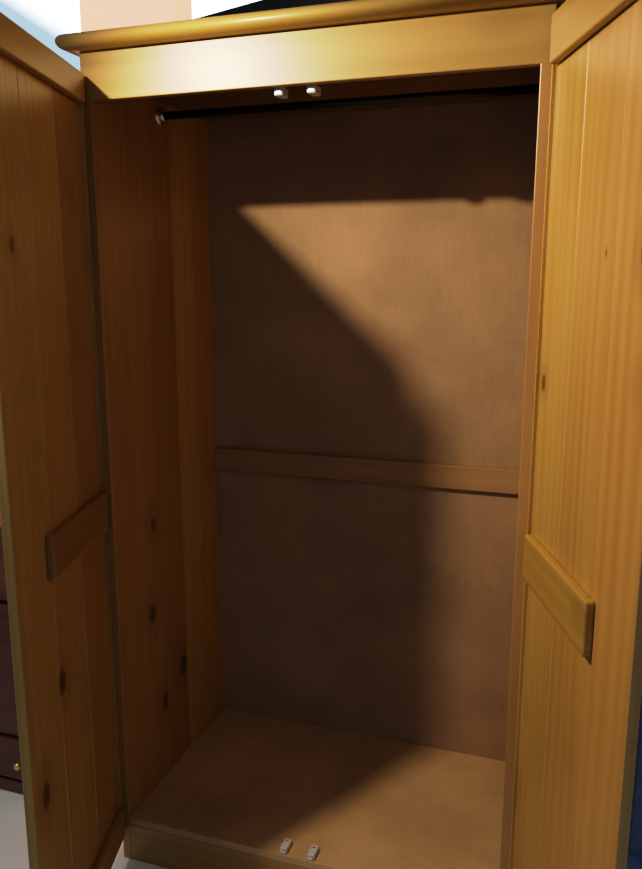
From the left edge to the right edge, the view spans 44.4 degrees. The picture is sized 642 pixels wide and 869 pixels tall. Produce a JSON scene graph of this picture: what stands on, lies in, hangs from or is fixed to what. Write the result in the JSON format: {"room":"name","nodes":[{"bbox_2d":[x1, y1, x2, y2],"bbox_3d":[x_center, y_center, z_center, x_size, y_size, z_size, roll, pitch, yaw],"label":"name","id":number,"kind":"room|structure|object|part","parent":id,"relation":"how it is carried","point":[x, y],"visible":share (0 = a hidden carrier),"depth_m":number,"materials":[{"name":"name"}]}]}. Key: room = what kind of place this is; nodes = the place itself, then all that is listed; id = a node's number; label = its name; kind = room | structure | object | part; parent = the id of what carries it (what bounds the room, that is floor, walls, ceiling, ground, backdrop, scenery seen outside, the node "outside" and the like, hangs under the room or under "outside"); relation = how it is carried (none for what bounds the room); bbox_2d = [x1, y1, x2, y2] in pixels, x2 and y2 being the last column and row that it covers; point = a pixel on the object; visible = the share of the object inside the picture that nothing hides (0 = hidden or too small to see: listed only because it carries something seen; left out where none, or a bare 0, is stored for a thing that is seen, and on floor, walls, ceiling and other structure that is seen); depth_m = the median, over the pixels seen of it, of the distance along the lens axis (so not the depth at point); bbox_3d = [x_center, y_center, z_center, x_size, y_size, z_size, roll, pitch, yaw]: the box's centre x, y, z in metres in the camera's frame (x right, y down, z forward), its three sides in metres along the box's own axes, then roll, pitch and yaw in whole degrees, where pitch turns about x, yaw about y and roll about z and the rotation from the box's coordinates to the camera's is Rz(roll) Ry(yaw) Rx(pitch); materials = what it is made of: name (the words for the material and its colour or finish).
{"room":"bedroom","nodes":[
{"label":"bedroom","id":0,"kind":"room"},
{"bbox_2d":[0,789,167,868],"bbox_3d":[-0.977,1.389,0.553,8.000,0.050,4.891,4,12,18],"label":"floor","id":1,"kind":"structure","parent":0,"point":[13,836],"depth_m":2.06,"materials":[{"name":"plastic"}]},
{"bbox_2d":[0,532,22,794],"bbox_3d":[-1.227,0.658,2.514,1.160,0.620,0.475,4,12,18],"label":"sideboard","id":2,"kind":"object","parent":1,"relation":"on","point":[10,763],"visible":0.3,"depth_m":2.19,"materials":[{"name":"brown wood"}]},
{"bbox_2d":[0,0,641,868],"bbox_3d":[0.049,0.152,1.680,1.196,1.937,1.017,4,12,18],"label":"wardrobe","id":3,"kind":"object","parent":1,"relation":"on","point":[320,325],"visible":1,"depth_m":1.92,"materials":[{"name":"brown wood"}]},
{"bbox_3d":[-0.538,0.172,1.585,0.076,1.795,0.480,1,11,3],"label":"wardrobe door","id":4,"kind":"part","parent":3,"relation":"part of","materials":[{"name":"brown wood"}]},
{"bbox_3d":[0.033,-0.827,1.721,1.019,0.032,0.590,4,12,18],"label":"crown","id":5,"kind":"part","parent":3,"relation":"part of","materials":[{"name":"brown wood"}]},
{"bbox_3d":[0.039,-0.740,1.756,0.907,0.044,0.044,4,12,18],"label":"hanging rail","id":6,"kind":"part","parent":3,"relation":"part of","materials":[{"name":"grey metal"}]},
{"bbox_3d":[0.122,0.032,2.163,0.917,1.783,0.005,4,12,18],"label":"panel","id":7,"kind":"part","parent":3,"relation":"part of","materials":[{"name":"brown wood"}]},
{"bbox_3d":[0.432,0.221,1.285,0.076,1.816,0.480,0,11,-2],"label":"wardrobe door","id":8,"kind":"part","parent":3,"relation":"part of","materials":[{"name":"brown wood"}]},
{"bbox_2d":[627,696,641,868],"bbox_3d":[1.119,0.672,1.676,0.920,0.920,0.580,4,12,18],"label":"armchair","id":9,"kind":"object","parent":1,"relation":"on","point":[634,859],"visible":0.1,"depth_m":1.57,"materials":[{"name":"blue fabric"}]},
{"bbox_2d":[79,0,191,31],"bbox_3d":[-0.260,-0.521,2.344,8.000,3.000,0.200,4,12,18],"label":"wall","id":10,"kind":"structure","parent":0,"point":[94,14],"depth_m":2.21,"materials":[{"name":"beige paint"}]},
{"bbox_2d":[0,0,80,70],"bbox_3d":[-1.509,-0.942,2.663,1.780,1.800,0.070,4,12,18],"label":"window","id":11,"kind":"structure","parent":10,"relation":"in","point":[44,20],"depth_m":2.40,"materials":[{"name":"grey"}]},
{"bbox_2d":[192,0,258,18],"bbox_3d":[0.767,-0.792,1.911,2.415,1.800,0.070,4,12,18],"label":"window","id":12,"kind":"structure","parent":10,"relation":"in","point":[200,8],"depth_m":2.22,"materials":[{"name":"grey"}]},
{"bbox_2d":[195,0,352,18],"bbox_3d":[0.672,-1.149,1.846,2.800,0.526,0.080,4,12,18],"label":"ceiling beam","id":13,"kind":"structure","parent":10,"relation":"attached to","point":[261,5],"depth_m":2.08,"materials":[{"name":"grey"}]}
]}

